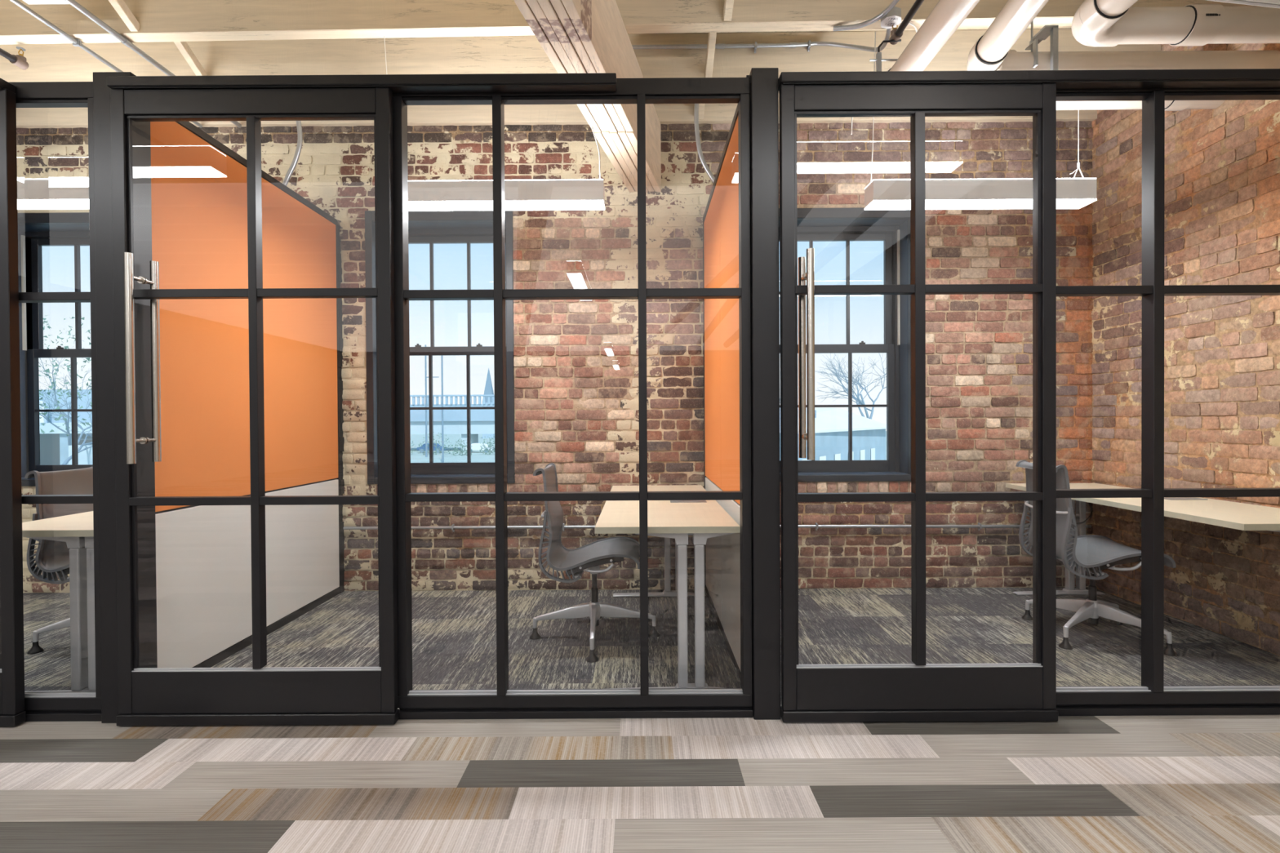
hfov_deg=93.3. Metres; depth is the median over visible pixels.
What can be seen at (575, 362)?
wall
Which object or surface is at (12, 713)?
door
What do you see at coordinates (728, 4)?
joist
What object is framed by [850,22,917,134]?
cable
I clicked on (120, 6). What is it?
ceiling beam
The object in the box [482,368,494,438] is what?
church steeple
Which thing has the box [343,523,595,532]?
conduit
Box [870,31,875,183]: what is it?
cable
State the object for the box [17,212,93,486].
window
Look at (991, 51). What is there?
drain pipe
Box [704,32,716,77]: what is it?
joist
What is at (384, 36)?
wire
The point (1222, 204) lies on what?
wall
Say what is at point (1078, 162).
wire
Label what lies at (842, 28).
conduit
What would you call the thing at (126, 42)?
conduit
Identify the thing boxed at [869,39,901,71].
hanger
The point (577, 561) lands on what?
office chair
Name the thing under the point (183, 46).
ceiling beam
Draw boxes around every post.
[93,71,157,723]
[748,67,781,719]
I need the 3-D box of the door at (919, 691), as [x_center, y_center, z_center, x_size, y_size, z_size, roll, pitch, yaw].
[1.102,-0.092,2.403,1.088,2.518,0.154,0,0,0]
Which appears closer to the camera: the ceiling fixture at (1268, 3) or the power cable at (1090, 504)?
the ceiling fixture at (1268, 3)
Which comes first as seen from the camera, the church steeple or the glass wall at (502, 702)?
the glass wall at (502, 702)
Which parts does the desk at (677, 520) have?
leg, leg, leg, leg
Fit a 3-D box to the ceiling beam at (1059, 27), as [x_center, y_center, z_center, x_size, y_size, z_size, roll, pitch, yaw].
[-2.919,-2.402,-4.768,12.600,0.120,18.900,0,0,0]
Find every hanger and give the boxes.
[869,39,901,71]
[1025,20,1057,70]
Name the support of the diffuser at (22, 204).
attached to the pendant light at (32, 193)
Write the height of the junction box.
0.051 m
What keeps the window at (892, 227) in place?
in the wall
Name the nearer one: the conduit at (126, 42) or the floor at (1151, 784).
the floor at (1151, 784)
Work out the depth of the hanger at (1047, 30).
2.99 m
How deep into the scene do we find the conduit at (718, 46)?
3.70 m
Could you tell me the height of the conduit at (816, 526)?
0.062 m
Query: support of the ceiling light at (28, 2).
attached to the ceiling
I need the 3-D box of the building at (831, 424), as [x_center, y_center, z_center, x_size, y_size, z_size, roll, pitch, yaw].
[9.490,1.537,32.754,11.733,5.850,27.229,0,0,4]
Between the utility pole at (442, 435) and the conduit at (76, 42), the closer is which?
the conduit at (76, 42)
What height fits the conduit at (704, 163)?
0.674 m
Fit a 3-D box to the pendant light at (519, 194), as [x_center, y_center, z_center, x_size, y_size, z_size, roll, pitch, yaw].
[-0.804,-1.279,3.345,1.210,0.121,0.130,0,0,0]
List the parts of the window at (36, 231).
sash, sash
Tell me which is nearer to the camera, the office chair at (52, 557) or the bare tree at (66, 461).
the office chair at (52, 557)
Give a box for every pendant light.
[17,177,88,209]
[408,179,604,211]
[864,177,1096,209]
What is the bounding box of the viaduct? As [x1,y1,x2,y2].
[409,394,494,451]
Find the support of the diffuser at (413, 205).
attached to the pendant light at (519, 194)
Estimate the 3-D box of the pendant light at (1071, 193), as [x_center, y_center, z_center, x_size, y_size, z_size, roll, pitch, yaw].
[1.871,-1.284,3.342,1.210,0.121,0.130,0,0,0]
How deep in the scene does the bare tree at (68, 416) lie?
32.34 m
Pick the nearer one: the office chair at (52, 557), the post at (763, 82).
the post at (763, 82)
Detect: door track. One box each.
[0,78,15,93]
[106,73,617,93]
[778,68,1279,88]
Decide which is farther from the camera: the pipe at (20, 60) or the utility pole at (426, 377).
the utility pole at (426, 377)
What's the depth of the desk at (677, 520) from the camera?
2.64 m
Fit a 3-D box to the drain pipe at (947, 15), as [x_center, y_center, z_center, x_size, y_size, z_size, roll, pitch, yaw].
[2.231,-1.774,-2.799,1.911,0.157,12.438,0,0,0]
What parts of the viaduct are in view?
balustrade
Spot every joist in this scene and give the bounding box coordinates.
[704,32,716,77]
[723,0,733,21]
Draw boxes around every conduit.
[9,0,202,127]
[64,0,241,128]
[281,120,302,186]
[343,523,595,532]
[631,28,891,53]
[693,103,715,182]
[798,522,1091,530]
[833,0,899,31]
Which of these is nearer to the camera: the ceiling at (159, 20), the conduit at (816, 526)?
the ceiling at (159, 20)
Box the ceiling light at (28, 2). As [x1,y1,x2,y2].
[22,0,75,4]
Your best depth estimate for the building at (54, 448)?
62.05 m
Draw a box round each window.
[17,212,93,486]
[364,210,515,484]
[778,207,911,481]
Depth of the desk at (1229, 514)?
3.13 m
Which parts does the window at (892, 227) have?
sash, sash, sill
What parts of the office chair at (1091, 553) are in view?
backrest, leg, frame, leg, leg, seat rail, frame, seat, leg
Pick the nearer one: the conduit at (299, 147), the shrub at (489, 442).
the conduit at (299, 147)
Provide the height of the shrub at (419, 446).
3.573 m
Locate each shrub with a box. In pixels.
[417,431,453,455]
[452,436,473,455]
[480,435,494,454]
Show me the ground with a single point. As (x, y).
(416, 457)
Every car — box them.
[417,443,446,453]
[465,443,493,452]
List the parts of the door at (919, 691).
handle, handle, rail, kick plate, rail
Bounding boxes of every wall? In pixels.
[0,77,1279,721]
[16,120,1093,593]
[68,444,93,464]
[150,121,344,667]
[702,75,749,680]
[1091,5,1279,656]
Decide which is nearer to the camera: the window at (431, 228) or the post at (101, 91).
the post at (101, 91)
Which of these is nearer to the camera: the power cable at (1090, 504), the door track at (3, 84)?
the door track at (3, 84)
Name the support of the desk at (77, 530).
on the floor at (454, 633)
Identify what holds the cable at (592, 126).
hanging from the ceiling beam at (576, 36)
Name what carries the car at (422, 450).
on the ground
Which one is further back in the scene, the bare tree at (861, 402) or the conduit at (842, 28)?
the bare tree at (861, 402)
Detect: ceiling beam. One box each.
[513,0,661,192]
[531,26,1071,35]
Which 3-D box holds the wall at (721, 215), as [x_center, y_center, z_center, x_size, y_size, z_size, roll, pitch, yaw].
[0.499,-0.143,3.397,0.104,2.622,1.798,0,0,0]
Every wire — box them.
[383,35,386,74]
[1070,107,1084,177]
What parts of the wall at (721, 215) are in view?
orange panel, white panel, trim, orange panel, white panel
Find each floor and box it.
[0,715,1279,852]
[22,586,1279,710]
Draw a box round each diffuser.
[17,199,88,209]
[408,200,604,211]
[864,199,1096,209]
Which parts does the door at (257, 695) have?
handle, handle, rail, rail, kick plate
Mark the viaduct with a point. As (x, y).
(455, 421)
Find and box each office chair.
[24,466,93,653]
[529,462,659,662]
[1015,460,1177,656]
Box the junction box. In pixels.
[880,6,901,29]
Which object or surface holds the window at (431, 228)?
in the wall
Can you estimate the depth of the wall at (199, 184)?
3.15 m
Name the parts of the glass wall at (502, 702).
rail, rail, rail, rail, rail, rail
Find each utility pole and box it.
[424,344,439,457]
[440,355,444,462]
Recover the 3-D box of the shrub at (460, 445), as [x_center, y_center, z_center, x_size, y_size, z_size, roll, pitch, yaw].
[-25.946,2.945,88.041,3.174,2.812,3.152,0,0,0]
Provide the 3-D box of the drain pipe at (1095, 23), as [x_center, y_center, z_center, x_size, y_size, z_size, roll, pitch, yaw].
[2.542,-1.743,-3.118,1.290,0.160,11.799,0,0,0]
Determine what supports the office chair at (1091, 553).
on the floor at (454, 633)
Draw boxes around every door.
[0,88,26,726]
[110,87,399,725]
[778,82,1057,722]
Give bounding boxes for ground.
[410,431,886,462]
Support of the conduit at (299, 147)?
on the wall at (199, 184)
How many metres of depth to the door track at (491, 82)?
2.36 m
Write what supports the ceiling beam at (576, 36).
attached to the wall at (575, 362)
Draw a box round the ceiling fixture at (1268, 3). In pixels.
[1206,0,1279,8]
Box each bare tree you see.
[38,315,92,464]
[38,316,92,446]
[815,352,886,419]
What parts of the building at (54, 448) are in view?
marker post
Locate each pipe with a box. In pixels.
[0,46,28,69]
[887,0,1225,111]
[888,0,924,44]
[966,0,1279,71]
[1071,0,1279,47]
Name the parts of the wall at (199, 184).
orange panel, white panel, trim, orange panel, white panel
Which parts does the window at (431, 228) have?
frame, sash, sash, sill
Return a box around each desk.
[22,511,95,692]
[594,484,740,688]
[1005,483,1279,595]
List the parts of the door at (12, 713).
rail, kick plate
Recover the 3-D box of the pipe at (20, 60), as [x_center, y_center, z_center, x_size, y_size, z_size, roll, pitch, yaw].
[-3.410,-2.014,1.668,0.048,0.106,3.363,0,0,0]
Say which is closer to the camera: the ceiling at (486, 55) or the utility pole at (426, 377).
the ceiling at (486, 55)
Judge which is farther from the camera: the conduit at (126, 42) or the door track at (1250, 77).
the conduit at (126, 42)
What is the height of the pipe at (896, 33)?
0.106 m
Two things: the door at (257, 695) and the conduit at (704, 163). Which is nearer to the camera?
the door at (257, 695)
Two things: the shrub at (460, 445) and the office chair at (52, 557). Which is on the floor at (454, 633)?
the office chair at (52, 557)
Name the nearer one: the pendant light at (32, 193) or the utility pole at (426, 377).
the pendant light at (32, 193)
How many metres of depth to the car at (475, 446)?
95.26 m
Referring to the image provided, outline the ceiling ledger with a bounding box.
[16,102,1097,128]
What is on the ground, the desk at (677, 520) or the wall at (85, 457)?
the wall at (85, 457)
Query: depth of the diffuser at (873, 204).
3.33 m
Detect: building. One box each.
[39,389,92,465]
[779,407,886,460]
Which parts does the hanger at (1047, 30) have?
rod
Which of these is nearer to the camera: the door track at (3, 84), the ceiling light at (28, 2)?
the door track at (3, 84)
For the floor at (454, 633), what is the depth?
3.29 m
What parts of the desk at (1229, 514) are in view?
leg, leg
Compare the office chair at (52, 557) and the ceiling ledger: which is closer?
the office chair at (52, 557)
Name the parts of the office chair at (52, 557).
frame, leg, backrest, seat rail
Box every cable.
[591,126,600,179]
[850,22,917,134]
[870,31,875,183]
[1075,502,1092,524]
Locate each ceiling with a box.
[0,0,1253,44]
[0,28,1160,82]
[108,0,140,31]
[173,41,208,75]
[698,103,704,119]
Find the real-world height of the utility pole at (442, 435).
13.200 m
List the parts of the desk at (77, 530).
leg, leg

